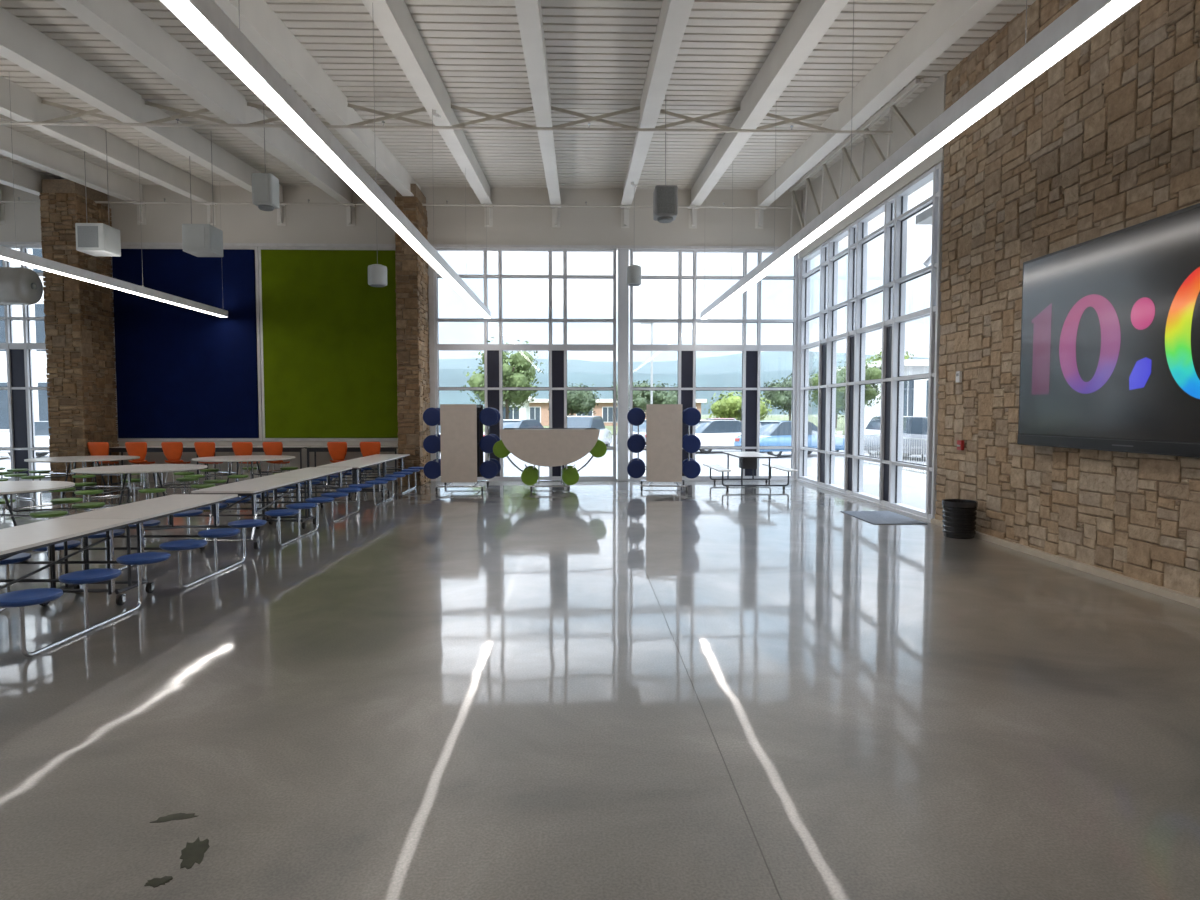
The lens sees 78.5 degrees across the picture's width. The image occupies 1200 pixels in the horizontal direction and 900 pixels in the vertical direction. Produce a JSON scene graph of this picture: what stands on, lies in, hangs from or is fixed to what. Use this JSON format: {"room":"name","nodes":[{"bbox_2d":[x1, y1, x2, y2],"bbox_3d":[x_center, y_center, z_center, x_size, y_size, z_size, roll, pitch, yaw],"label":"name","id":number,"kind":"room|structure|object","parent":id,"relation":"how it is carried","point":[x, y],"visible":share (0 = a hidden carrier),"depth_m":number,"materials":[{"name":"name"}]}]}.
{"room":"eatery","nodes":[
{"label":"eatery","id":0,"kind":"room"},
{"bbox_2d":[0,184,801,481],"bbox_3d":[-6.229,-3.031,17.955,23.130,7.600,0.300,0,3,-2],"label":"wall","id":1,"kind":"structure","parent":0,"point":[239,223],"depth_m":17.78,"materials":[{"name":"paint"}]},
{"bbox_2d":[0,245,50,480],"bbox_3d":[-14.774,-2.052,17.703,4.594,5.670,0.160,0,3,-2],"label":"window","id":2,"kind":"structure","parent":1,"relation":"in","point":[20,388],"depth_m":17.71,"materials":[{"name":"white metal"}]},
{"bbox_2d":[110,246,262,440],"bbox_3d":[-9.947,-2.546,17.681,3.480,4.660,0.085,0,3,-2],"label":"wall panel","id":3,"kind":"object","parent":1,"relation":"attached to","point":[182,374],"visible":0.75,"depth_m":17.65,"materials":[{"name":"blue fabric"}]},
{"bbox_2d":[258,246,398,440],"bbox_3d":[-6.428,-2.551,17.776,3.520,4.660,0.085,0,3,-2],"label":"wall panel","id":4,"kind":"object","parent":1,"relation":"attached to","point":[328,342],"visible":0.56,"depth_m":17.73,"materials":[{"name":"green fabric"}]},
{"bbox_2d":[0,242,780,249],"bbox_3d":[-6.099,-4.926,17.703,21.980,0.070,0.055,0,3,-2],"label":"trim","id":5,"kind":"structure","parent":1,"relation":"attached to","point":[1,243],"depth_m":17.76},
{"bbox_2d":[8,478,793,480],"bbox_3d":[-6.131,0.746,18.068,21.920,0.045,0.190,0,3,-2],"label":"trim","id":6,"kind":"structure","parent":1,"relation":"attached to","point":[616,479],"depth_m":18.14,"materials":[{"name":"white metal"}]},
{"bbox_2d":[428,264,435,480],"bbox_3d":[-4.090,-2.066,17.983,0.125,5.670,0.180,0,3,-2],"label":"trim","id":7,"kind":"structure","parent":1,"relation":"attached to","point":[430,269],"depth_m":17.87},
{"bbox_2d":[434,248,615,478],"bbox_3d":[-1.813,-2.070,18.055,4.424,5.670,0.160,0,3,-2],"label":"window","id":8,"kind":"structure","parent":1,"relation":"in","point":[493,388],"depth_m":17.99,"materials":[{"name":"white metal"}]},
{"bbox_2d":[629,249,797,479],"bbox_3d":[2.795,-2.076,18.180,4.124,5.670,0.160,0,3,-2],"label":"window","id":9,"kind":"structure","parent":1,"relation":"in","point":[751,354],"depth_m":18.12,"materials":[{"name":"white metal"}]},
{"bbox_2d":[0,0,1035,190],"bbox_3d":[-5.960,-5.146,5.177,22.980,1.693,25.792,0,3,-2],"label":"ceiling","id":10,"kind":"structure","parent":0,"point":[598,52],"depth_m":11.02,"materials":[{"name":"metal"}]},
{"bbox_2d":[0,267,42,305],"bbox_3d":[-13.806,-4.268,13.428,6.762,3.214,0.716,0,3,-2],"label":"air duct","id":11,"kind":"object","parent":10,"relation":"hanging from","point":[18,285],"visible":1,"depth_m":13.39,"materials":[{"name":"metal"}]},
{"bbox_2d":[0,158,55,195],"bbox_3d":[-12.245,-4.741,4.930,0.250,1.828,25.197,0,3,-2],"label":"roof beam","id":12,"kind":"structure","parent":10,"relation":"attached to","point":[28,180],"depth_m":15.87,"materials":[{"name":"metal"}]},
{"bbox_2d":[0,125,145,224],"bbox_3d":[-10.595,-4.744,4.974,0.250,1.828,25.197,0,3,-2],"label":"roof beam","id":13,"kind":"structure","parent":10,"relation":"attached to","point":[28,150],"depth_m":14.96,"materials":[{"name":"metal"}]},
{"bbox_2d":[75,135,120,256],"bbox_3d":[-9.254,-4.747,13.521,0.506,2.246,0.532,0,3,-2],"label":"box unit","id":14,"kind":"object","parent":10,"relation":"hanging from","point":[94,239],"visible":0.95,"depth_m":13.33,"materials":[{"name":"metal"}]},
{"bbox_2d":[77,226,98,246],"bbox_3d":[-9.270,-3.862,13.308,0.360,0.380,0.017,0,3,-2],"label":"grille","id":15,"kind":"object","parent":14,"relation":"attached to","point":[87,236],"depth_m":13.30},
{"bbox_2d":[0,76,215,224],"bbox_3d":[-8.946,-4.746,5.019,0.250,1.828,25.197,0,3,-2],"label":"roof beam","id":16,"kind":"structure","parent":10,"relation":"attached to","point":[26,106],"depth_m":13.44,"materials":[{"name":"metal"}]},
{"bbox_2d":[0,76,227,316],"bbox_3d":[-8.621,-4.130,5.988,0.170,3.131,22.870,0,3,-2],"label":"linear light","id":17,"kind":"object","parent":10,"relation":"hanging from","point":[8,254],"visible":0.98,"depth_m":12.83,"materials":[{"name":"metal"}]},
{"bbox_2d":[0,7,285,225],"bbox_3d":[-7.297,-4.748,5.064,0.250,1.828,25.197,0,3,-2],"label":"roof beam","id":18,"kind":"structure","parent":10,"relation":"attached to","point":[22,44],"depth_m":10.95,"materials":[{"name":"metal"}]},
{"bbox_2d":[41,100,122,122],"bbox_3d":[-8.311,-5.484,11.981,1.543,0.426,0.091,0,3,-2],"label":"brace","id":19,"kind":"object","parent":18,"relation":"attached to","point":[93,112],"visible":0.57,"depth_m":11.95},
{"bbox_2d":[182,135,222,256],"bbox_3d":[-7.355,-4.750,13.572,0.506,2.246,0.532,0,3,-2],"label":"box unit","id":20,"kind":"object","parent":10,"relation":"hanging from","point":[198,240],"visible":0.96,"depth_m":13.38,"materials":[{"name":"metal"}]},
{"bbox_2d":[184,227,204,247],"bbox_3d":[-7.371,-3.865,13.360,0.360,0.380,0.017,0,3,-2],"label":"grille","id":21,"kind":"object","parent":20,"relation":"attached to","point":[194,237],"depth_m":13.35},
{"bbox_2d":[53,0,355,225],"bbox_3d":[-5.647,-4.751,5.109,0.250,1.828,25.197,0,3,-2],"label":"roof beam","id":22,"kind":"structure","parent":10,"relation":"attached to","point":[120,22],"depth_m":10.33,"materials":[{"name":"metal"}]},
{"bbox_2d":[145,101,227,123],"bbox_3d":[-6.661,-5.487,12.026,1.543,0.426,0.091,0,3,-2],"label":"brace","id":23,"kind":"object","parent":22,"relation":"attached to","point":[183,114],"visible":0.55,"depth_m":12.00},
{"bbox_2d":[252,103,279,210],"bbox_3d":[-5.304,-4.740,11.625,0.320,1.848,0.332,0,3,-2],"label":"speaker","id":24,"kind":"object","parent":10,"relation":"hanging from","point":[265,186],"visible":0.98,"depth_m":11.51},
{"bbox_2d":[253,174,268,201],"bbox_3d":[-5.310,-4.099,11.503,0.240,0.420,0.022,0,3,-2],"label":"grille","id":25,"kind":"object","parent":24,"relation":"attached to","point":[260,181],"depth_m":11.49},
{"bbox_2d":[214,0,420,195],"bbox_3d":[-4.018,-4.753,5.153,0.250,1.828,25.197,0,3,-2],"label":"roof beam","id":26,"kind":"structure","parent":10,"relation":"attached to","point":[259,23],"depth_m":10.29,"materials":[{"name":"metal"}]},
{"bbox_2d":[368,213,386,286],"bbox_3d":[-4.753,-4.795,15.650,0.400,2.586,0.400,0,3,-2],"label":"speaker","id":27,"kind":"object","parent":10,"relation":"hanging from","point":[377,273],"visible":0.99,"depth_m":15.55},
{"bbox_2d":[362,0,493,226],"bbox_3d":[-2.349,-4.755,5.198,0.250,1.828,25.197,0,3,-2],"label":"roof beam","id":28,"kind":"structure","parent":10,"relation":"attached to","point":[393,19],"depth_m":10.22,"materials":[{"name":"metal"}]},
{"bbox_2d":[159,0,490,317],"bbox_3d":[-2.394,-4.139,6.157,0.170,3.131,22.870,0,3,-2],"label":"linear light","id":29,"kind":"object","parent":28,"relation":"hanging from","point":[205,19],"visible":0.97,"depth_m":5.65,"materials":[{"name":"metal"}]},
{"bbox_2d":[347,103,434,125],"bbox_3d":[-3.373,-5.491,12.115,1.563,0.426,0.091,0,3,-2],"label":"brace","id":30,"kind":"object","parent":28,"relation":"attached to","point":[387,116],"visible":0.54,"depth_m":12.08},
{"bbox_2d":[514,0,560,227],"bbox_3d":[-0.719,-4.758,5.242,0.250,1.828,25.197,0,3,-2],"label":"roof beam","id":31,"kind":"structure","parent":10,"relation":"attached to","point":[529,12],"depth_m":10.18,"materials":[{"name":"metal"}]},
{"bbox_2d":[451,105,535,126],"bbox_3d":[-1.723,-5.494,12.160,1.523,0.426,0.091,0,3,-2],"label":"brace","id":32,"kind":"object","parent":31,"relation":"attached to","point":[498,117],"visible":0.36,"depth_m":12.13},
{"bbox_2d":[620,0,693,227],"bbox_3d":[0.950,-4.760,5.288,0.250,1.828,25.197,0,3,-2],"label":"roof beam","id":33,"kind":"structure","parent":10,"relation":"attached to","point":[674,15],"depth_m":10.13,"materials":[{"name":"metal"}]},
{"bbox_2d":[551,106,639,131],"bbox_3d":[-0.074,-5.496,12.205,1.563,0.426,0.091,0,3,-2],"label":"brace","id":34,"kind":"object","parent":33,"relation":"attached to","point":[588,118],"visible":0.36,"depth_m":12.17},
{"bbox_2d":[627,265,640,285],"bbox_3d":[0.735,-4.588,15.810,0.320,2.076,0.320,0,3,-2],"label":"speaker","id":35,"kind":"object","parent":33,"relation":"hanging from","point":[633,271],"visible":1,"depth_m":15.72},
{"bbox_2d":[653,100,677,222],"bbox_3d":[1.054,-4.680,11.801,0.360,1.988,0.372,0,3,-2],"label":"speaker","id":36,"kind":"object","parent":10,"relation":"hanging from","point":[665,197],"visible":1,"depth_m":11.66},
{"bbox_2d":[657,186,674,212],"bbox_3d":[1.048,-3.967,11.663,0.280,0.420,0.022,0,3,-2],"label":"grille","id":37,"kind":"object","parent":36,"relation":"attached to","point":[665,194],"depth_m":11.65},
{"bbox_2d":[688,0,848,227],"bbox_3d":[2.600,-4.762,5.332,0.250,1.828,25.197,0,3,-2],"label":"roof beam","id":38,"kind":"structure","parent":10,"relation":"attached to","point":[810,21],"depth_m":10.29,"materials":[{"name":"metal"}]},
{"bbox_2d":[655,107,739,132],"bbox_3d":[1.586,-5.498,12.250,1.543,0.426,0.091,0,3,-2],"label":"brace","id":39,"kind":"object","parent":38,"relation":"attached to","point":[687,119],"visible":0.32,"depth_m":12.21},
{"bbox_2d":[789,79,923,237],"bbox_3d":[4.722,-5.448,14.444,0.120,1.359,6.786,0,3,-2],"label":"roof truss","id":40,"kind":"object","parent":10,"relation":"attached to","point":[891,106],"visible":0.62,"depth_m":13.73,"materials":[{"name":"metal"}]},
{"bbox_2d":[754,0,1001,228],"bbox_3d":[4.229,-4.764,5.377,0.250,1.828,25.197,0,3,-2],"label":"roof beam","id":41,"kind":"structure","parent":10,"relation":"attached to","point":[945,22],"depth_m":10.33,"materials":[{"name":"metal"}]},
{"bbox_2d":[756,108,838,133],"bbox_3d":[3.225,-5.500,12.294,1.523,0.426,0.091,0,3,-2],"label":"brace","id":42,"kind":"object","parent":41,"relation":"attached to","point":[785,120],"visible":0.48,"depth_m":12.26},
{"bbox_2d":[700,0,1141,318],"bbox_3d":[2.824,-4.146,6.298,0.170,3.131,22.870,0,3,-2],"label":"linear light","id":43,"kind":"object","parent":10,"relation":"hanging from","point":[1083,20],"visible":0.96,"depth_m":5.68,"materials":[{"name":"metal"}]},
{"bbox_2d":[0,480,1199,899],"bbox_3d":[-5.956,1.549,5.377,22.980,0.250,25.500,0,3,-2],"label":"floor","id":44,"kind":"structure","parent":0,"point":[420,693],"depth_m":4.18,"materials":[{"name":"concrete"}]},
{"bbox_2d":[0,481,104,552],"bbox_3d":[-7.907,0.846,9.395,2.460,0.739,2.460,0,3,-8],"label":"round table","id":45,"kind":"object","parent":44,"relation":"on","point":[6,487],"visible":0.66,"depth_m":9.61,"materials":[{"name":"beige laminate"}]},
{"bbox_2d":[3,455,148,498],"bbox_3d":[-10.770,0.537,15.361,2.460,0.739,2.460,-1,3,-12],"label":"round table","id":46,"kind":"object","parent":44,"relation":"on","point":[74,459],"visible":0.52,"depth_m":15.10,"materials":[{"name":"beige laminate"}]},
{"bbox_2d":[39,179,119,485],"bbox_3d":[-12.021,-2.607,17.038,0.822,6.847,1.261,0,3,-2],"label":"stone column","id":47,"kind":"structure","parent":44,"relation":"on","point":[79,322],"depth_m":16.52,"materials":[{"name":"stone"}]},
{"bbox_2d":[0,197,791,208],"bbox_3d":[-6.434,-5.767,17.107,21.980,0.123,0.053,0,3,-2],"label":"pipe","id":48,"kind":"object","parent":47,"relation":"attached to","point":[19,198],"visible":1,"depth_m":17.17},
{"bbox_2d":[87,442,118,485],"bbox_3d":[-11.380,0.317,16.860,0.470,1.015,0.491,0,3,-5],"label":"plastic chair","id":49,"kind":"object","parent":44,"relation":"on","point":[95,448],"visible":0.7,"depth_m":16.65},
{"bbox_2d":[0,494,266,656],"bbox_3d":[-4.551,0.987,6.659,1.600,0.739,3.900,0,3,-2],"label":"table","id":50,"kind":"object","parent":44,"relation":"on","point":[56,534],"visible":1,"depth_m":6.43,"materials":[{"name":"beige laminate"}]},
{"bbox_2d":[49,464,226,516],"bbox_3d":[-7.896,0.675,12.692,2.460,0.739,2.460,-1,3,-16],"label":"round table","id":51,"kind":"object","parent":44,"relation":"on","point":[155,469],"visible":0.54,"depth_m":12.50,"materials":[{"name":"beige laminate"}]},
{"bbox_2d":[125,442,154,485],"bbox_3d":[-10.539,0.316,16.883,0.470,1.015,0.491,0,3,-7],"label":"plastic chair","id":52,"kind":"object","parent":44,"relation":"on","point":[133,448],"visible":0.84,"depth_m":16.68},
{"bbox_2d":[109,447,208,484],"bbox_3d":[-10.462,0.370,17.465,2.130,0.878,0.520,0,3,-2],"label":"table","id":53,"kind":"object","parent":44,"relation":"on","point":[111,449],"visible":0.44,"depth_m":17.25,"materials":[{"name":"beige laminate"}]},
{"bbox_2d":[149,813,196,822],"bbox_3d":[-1.784,1.542,3.088,0.185,0.002,0.058,-1,3,-18],"label":"stain","id":54,"kind":"object","parent":44,"relation":"on","point":[178,816],"depth_m":3.08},
{"bbox_2d":[161,442,190,484],"bbox_3d":[-9.741,0.313,16.925,0.470,1.015,0.491,0,3,-5],"label":"plastic chair","id":55,"kind":"object","parent":44,"relation":"on","point":[173,451],"visible":0.94,"depth_m":16.72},
{"bbox_2d":[180,837,209,868],"bbox_3d":[-1.568,1.554,2.845,0.101,0.002,0.226,-1,3,-24],"label":"stain","id":56,"kind":"object","parent":44,"relation":"on","point":[194,852],"depth_m":2.84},
{"bbox_2d":[194,442,223,484],"bbox_3d":[-8.981,0.314,16.906,0.470,1.015,0.491,0,3,-3],"label":"plastic chair","id":57,"kind":"object","parent":44,"relation":"on","point":[203,449],"visible":0.7,"depth_m":16.69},
{"bbox_2d":[174,455,303,496],"bbox_3d":[-7.472,0.531,15.471,2.460,0.739,2.460,0,3,3],"label":"round table","id":58,"kind":"object","parent":44,"relation":"on","point":[241,458],"visible":0.59,"depth_m":15.20,"materials":[{"name":"beige laminate"}]},
{"bbox_2d":[232,442,259,481],"bbox_3d":[-8.143,0.312,16.948,0.470,1.015,0.491,0,3,-1],"label":"plastic chair","id":59,"kind":"object","parent":44,"relation":"on","point":[239,448],"visible":0.62,"depth_m":16.73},
{"bbox_2d":[205,446,310,479],"bbox_3d":[-8.168,0.366,17.527,2.340,0.878,0.520,0,3,-2],"label":"table","id":60,"kind":"object","parent":44,"relation":"on","point":[255,448],"visible":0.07,"depth_m":17.31,"materials":[{"name":"beige laminate"}]},
{"bbox_2d":[173,467,372,549],"bbox_3d":[-4.636,0.769,10.872,1.600,0.739,3.900,0,3,-2],"label":"table","id":61,"kind":"object","parent":44,"relation":"on","point":[260,487],"visible":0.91,"depth_m":10.47,"materials":[{"name":"beige laminate"}]},
{"bbox_2d":[262,442,289,471],"bbox_3d":[-7.465,0.310,16.987,0.470,1.015,0.491,0,3,1],"label":"plastic chair","id":62,"kind":"object","parent":44,"relation":"on","point":[270,448],"visible":0.7,"depth_m":16.77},
{"bbox_2d":[327,442,351,485],"bbox_3d":[-5.985,0.310,16.987,0.470,1.015,0.491,0,3,3],"label":"plastic chair","id":63,"kind":"object","parent":44,"relation":"on","point":[337,450],"visible":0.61,"depth_m":16.77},
{"bbox_2d":[305,446,397,483],"bbox_3d":[-5.859,0.363,17.590,2.160,0.878,0.520,0,3,-2],"label":"table","id":64,"kind":"object","parent":44,"relation":"on","point":[314,449],"visible":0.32,"depth_m":17.36,"materials":[{"name":"beige laminate"}]},
{"bbox_2d":[300,454,423,507],"bbox_3d":[-4.664,0.563,14.858,1.600,0.739,3.900,0,3,-2],"label":"table","id":65,"kind":"object","parent":44,"relation":"on","point":[358,465],"visible":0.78,"depth_m":14.52,"materials":[{"name":"beige laminate"}]},
{"bbox_2d":[360,442,381,482],"bbox_3d":[-5.281,0.308,17.026,0.470,1.015,0.491,0,3,-8],"label":"plastic chair","id":66,"kind":"object","parent":44,"relation":"on","point":[367,448],"visible":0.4,"depth_m":16.81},
{"bbox_2d":[395,184,430,485],"bbox_3d":[-4.395,-2.620,17.295,0.542,6.847,1.161,0,3,-2],"label":"stone column","id":67,"kind":"structure","parent":44,"relation":"on","point":[412,278],"depth_m":16.81,"materials":[{"name":"stone"}]},
{"bbox_2d":[423,404,500,491],"bbox_3d":[-3.021,-0.069,16.192,1.600,1.863,1.320,0,3,-3],"label":"table","id":68,"kind":"object","parent":44,"relation":"on","point":[461,442],"visible":0.99,"depth_m":15.57,"materials":[{"name":"beige laminate"}]},
{"bbox_2d":[493,428,606,491],"bbox_3d":[-1.101,0.194,16.258,2.460,1.333,1.320,0,3,-4],"label":"round table","id":69,"kind":"object","parent":44,"relation":"on","point":[547,447],"visible":1,"depth_m":15.61,"materials":[{"name":"beige laminate"}]},
{"bbox_2d":[617,248,628,480],"bbox_3d":[0.568,-2.065,18.050,0.260,5.660,0.260,0,3,-2],"label":"steel post","id":70,"kind":"object","parent":44,"relation":"on","point":[623,253],"visible":1,"depth_m":17.92,"materials":[{"name":"white metal"}]},
{"bbox_2d":[627,404,700,491],"bbox_3d":[1.408,-0.075,16.312,1.600,1.863,1.320,0,3,3],"label":"table","id":71,"kind":"object","parent":44,"relation":"on","point":[665,442],"visible":1,"depth_m":15.68,"materials":[{"name":"beige laminate"}]},
{"bbox_2d":[609,483,781,899],"bbox_3d":[0.550,1.412,5.597,0.005,0.001,25.000,0,3,-2],"label":"joint","id":72,"kind":"object","parent":44,"relation":"in","point":[609,483],"depth_m":3.59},
{"bbox_2d":[703,452,797,489],"bbox_3d":[3.368,0.463,16.744,1.720,0.744,2.100,0,3,-2],"label":"table","id":73,"kind":"object","parent":44,"relation":"on","point":[747,460],"visible":1,"depth_m":16.53,"materials":[{"name":"beige laminate"}]},
{"bbox_2d":[795,258,801,480],"bbox_3d":[4.933,-1.968,18.213,0.145,5.450,0.260,0,3,-2],"label":"steel post","id":74,"kind":"object","parent":44,"relation":"on","point":[799,259],"visible":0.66,"depth_m":18.10,"materials":[{"name":"white metal"}]},
{"bbox_2d":[840,511,927,523],"bbox_3d":[4.542,1.084,11.850,0.840,0.012,1.440,0,3,-2],"label":"door mat","id":75,"kind":"object","parent":44,"relation":"on","point":[873,517],"visible":1,"depth_m":11.78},
{"bbox_2d":[942,499,977,538],"bbox_3d":[4.887,0.937,9.998,0.444,0.497,0.444,0,3,-2],"label":"trash bin","id":76,"kind":"object","parent":44,"relation":"on","point":[959,517],"visible":1,"depth_m":9.84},
{"bbox_2d":[798,0,1199,596],"bbox_3d":[5.472,-2.391,5.585,0.410,7.601,25.700,0,3,-2],"label":"wall","id":77,"kind":"structure","parent":0,"point":[1105,140],"depth_m":8.51,"materials":[{"name":"stone"}]},
{"bbox_2d":[797,479,930,522],"bbox_3d":[5.102,0.914,14.801,0.240,0.045,7.020,0,3,-2],"label":"trim","id":78,"kind":"structure","parent":77,"relation":"attached to","point":[800,480],"depth_m":13.61,"materials":[{"name":"white metal"}]},
{"bbox_2d":[799,162,944,518],"bbox_3d":[5.122,-1.783,14.642,0.200,5.450,6.964,0,3,-2],"label":"window","id":79,"kind":"structure","parent":77,"relation":"in","point":[897,213],"depth_m":13.82,"materials":[{"name":"white metal"}]},
{"bbox_2d":[915,207,931,266],"bbox_3d":[5.918,-3.526,11.398,0.800,0.934,2.800,0,3,-2],"label":"canopy","id":80,"kind":"object","parent":77,"relation":"attached to","point":[925,217],"visible":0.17,"depth_m":12.49,"materials":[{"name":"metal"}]},
{"bbox_2d":[931,519,1199,607],"bbox_3d":[5.353,1.551,2.254,0.080,0.070,18.050,0,3,-2],"label":"baseboard","id":81,"kind":"structure","parent":77,"relation":"attached to","point":[1175,595],"depth_m":7.66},
{"bbox_2d":[1017,203,1199,457],"bbox_3d":[5.153,-1.052,6.897,0.150,2.170,3.840,0,3,-2],"label":"wall screen","id":82,"kind":"object","parent":77,"relation":"attached to","point":[1110,349],"visible":1,"depth_m":7.21,"materials":[{"name":"glass"}]},
{"label":"outside","id":83,"kind":"structure","parent":0,"visible":0},
{"bbox_2d":[0,435,926,467],"bbox_3d":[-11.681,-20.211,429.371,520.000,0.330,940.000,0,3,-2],"label":"ground","id":84,"kind":"structure","parent":83,"point":[717,457],"depth_m":27.62,"materials":[{"name":"asphalt"}]},
{"bbox_2d":[0,249,49,436],"bbox_3d":[-36.317,-7.152,47.686,16.000,13.000,14.080,0,3,-2],"label":"building","id":85,"kind":"structure","parent":84,"relation":"on","point":[39,361],"depth_m":40.92,"materials":[{"name":"white plastic"}]},
{"bbox_2d":[0,421,50,456],"bbox_3d":[-21.307,-0.432,29.449,4.500,1.462,1.800,-1,3,-12],"label":"car","id":86,"kind":"object","parent":84,"relation":"on","point":[41,427],"visible":0.12,"depth_m":28.50,"materials":[{"name":"white metal"}]},
{"bbox_2d":[460,337,543,418],"bbox_3d":[-7.715,-5.186,59.861,5.812,7.831,6.312,2,4,40],"label":"tree","id":87,"kind":"object","parent":84,"relation":"on","point":[520,372],"visible":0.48,"depth_m":58.95,"materials":[{"name":"green plant"}]},
{"bbox_2d":[483,419,543,435],"bbox_3d":[-3.877,-0.766,35.916,1.800,1.462,4.500,1,3,26],"label":"car","id":88,"kind":"object","parent":84,"relation":"on","point":[507,423],"visible":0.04,"depth_m":34.84,"materials":[{"name":"silver metal"}]},
{"bbox_2d":[503,396,534,418],"bbox_3d":[-8.821,-3.691,74.196,4.200,3.350,6.200,0,3,-2],"label":"building","id":89,"kind":"structure","parent":84,"relation":"on","point":[524,411],"depth_m":71.66,"materials":[{"name":"white plastic"}]},
{"bbox_2d":[548,382,600,415],"bbox_3d":[-2.838,-4.747,78.082,5.986,5.072,4.938,0,3,-2],"label":"tree","id":90,"kind":"object","parent":84,"relation":"on","point":[577,401],"visible":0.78,"depth_m":76.73,"materials":[{"name":"green plant"}]},
{"bbox_2d":[567,416,611,445],"bbox_3d":[-0.751,-0.806,34.998,1.800,1.636,4.500,1,3,13],"label":"car","id":91,"kind":"object","parent":84,"relation":"on","point":[605,435],"visible":0.26,"depth_m":33.70,"materials":[{"name":"white metal"}]},
{"bbox_2d":[529,399,706,425],"bbox_3d":[-0.422,-4.889,96.400,27.200,3.450,10.200,0,3,-2],"label":"building","id":92,"kind":"structure","parent":84,"relation":"on","point":[538,410],"depth_m":91.77,"materials":[{"name":"brick"}]},
{"bbox_2d":[609,380,661,415],"bbox_3d":[3.627,-4.648,74.054,5.103,5.287,5.247,0,3,-2],"label":"tree","id":93,"kind":"object","parent":84,"relation":"on","point":[640,398],"visible":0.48,"depth_m":72.95,"materials":[{"name":"green plant"}]},
{"bbox_2d":[647,381,677,403],"bbox_3d":[7.238,-4.896,79.973,6.198,5.174,6.079,0,3,-2],"label":"tree","id":94,"kind":"object","parent":84,"relation":"on","point":[670,397],"visible":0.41,"depth_m":78.11,"materials":[{"name":"green plant"}]},
{"bbox_2d":[695,420,764,453],"bbox_3d":[5.701,-0.625,33.179,4.500,1.462,1.800,-1,3,-17],"label":"car","id":95,"kind":"object","parent":84,"relation":"on","point":[709,432],"visible":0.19,"depth_m":32.19,"materials":[{"name":"white metal"}]},
{"bbox_2d":[707,391,773,420],"bbox_3d":[11.870,-3.344,62.042,5.584,3.926,5.005,-1,3,-15],"label":"tree","id":96,"kind":"object","parent":84,"relation":"on","point":[726,407],"visible":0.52,"depth_m":60.83,"materials":[{"name":"green plant"}]},
{"bbox_2d":[760,373,815,420],"bbox_3d":[17.630,-4.628,69.380,5.248,5.732,4.846,0,3,-2],"label":"tree","id":97,"kind":"object","parent":84,"relation":"on","point":[781,399],"visible":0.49,"depth_m":68.01,"materials":[{"name":"green plant"}]},
{"bbox_2d":[734,421,844,456],"bbox_3d":[7.882,-0.473,30.241,4.500,1.462,1.800,-1,3,-22],"label":"car","id":98,"kind":"object","parent":84,"relation":"on","point":[772,433],"visible":0.4,"depth_m":29.20,"materials":[{"name":"blue metal"}]},
{"bbox_2d":[836,359,881,418],"bbox_3d":[17.100,-3.586,50.140,4.268,5.639,4.626,-2,4,-33],"label":"tree","id":99,"kind":"object","parent":84,"relation":"on","point":[871,373],"visible":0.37,"depth_m":49.08,"materials":[{"name":"green plant"}]},
{"bbox_2d":[836,360,928,428],"bbox_3d":[23.602,-4.058,59.032,5.800,5.650,10.200,0,3,-2],"label":"building","id":100,"kind":"structure","parent":84,"relation":"on","point":[915,391],"depth_m":54.49,"materials":[{"name":"white plastic"}]},
{"bbox_2d":[864,416,920,433],"bbox_3d":[13.298,-0.723,33.381,1.800,1.636,4.500,0,3,-7],"label":"car","id":101,"kind":"object","parent":84,"relation":"on","point":[873,427],"visible":0.02,"depth_m":33.44,"materials":[{"name":"white metal"}]},
{"bbox_2d":[865,417,927,461],"bbox_3d":[12.235,-0.463,28.357,1.800,1.636,4.500,-1,3,-22],"label":"car","id":102,"kind":"object","parent":84,"relation":"on","point":[913,427],"visible":0.25,"depth_m":27.49,"materials":[{"name":"white metal"}]},
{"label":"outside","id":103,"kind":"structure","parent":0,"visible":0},
{"bbox_2d":[439,351,928,373],"bbox_3d":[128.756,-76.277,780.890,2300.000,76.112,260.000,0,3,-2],"label":"hill","id":104,"kind":"structure","parent":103,"point":[770,360],"depth_m":790.62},
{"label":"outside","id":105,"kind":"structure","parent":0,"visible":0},
{"bbox_2d":[439,369,844,414],"bbox_3d":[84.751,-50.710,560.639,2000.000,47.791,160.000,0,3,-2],"label":"mountains","id":106,"kind":"structure","parent":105,"point":[448,377],"depth_m":548.25,"materials":[{"name":"blue"}]},
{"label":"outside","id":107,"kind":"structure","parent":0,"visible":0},
{"bbox_2d":[483,415,844,434],"bbox_3d":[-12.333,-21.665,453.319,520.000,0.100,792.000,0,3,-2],"label":"lawn","id":108,"kind":"structure","parent":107,"point":[840,430],"depth_m":148.95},
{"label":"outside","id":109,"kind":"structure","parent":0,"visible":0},
{"bbox_2d":[0,467,925,509],"bbox_3d":[-0.177,1.437,6.581,120.000,0.090,33.000,0,3,-2],"label":"pavement","id":110,"kind":"structure","parent":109,"point":[913,483],"depth_m":20.05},
{"bbox_2d":[864,434,926,473],"bbox_3d":[9.067,0.214,19.787,0.040,0.970,13.008,0,3,-2],"label":"railing","id":111,"kind":"object","parent":110,"relation":"on","point":[866,435],"visible":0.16,"depth_m":21.55,"materials":[{"name":"metal"}]},
{"bbox_3d":[-17.294,-2.360,4.967,0.300,7.600,25.100,0,3,-2],"label":"wall","id":112,"kind":"structure","parent":0,"visible":0},
{"bbox_2d":[0,118,892,133],"bbox_3d":[-6.282,-5.136,11.534,21.980,0.123,0.053,0,3,-2],"label":"pipe","id":113,"kind":"object","parent":112,"relation":"attached to","point":[177,124],"visible":1,"depth_m":11.63,"materials":[{"name":"metal"}]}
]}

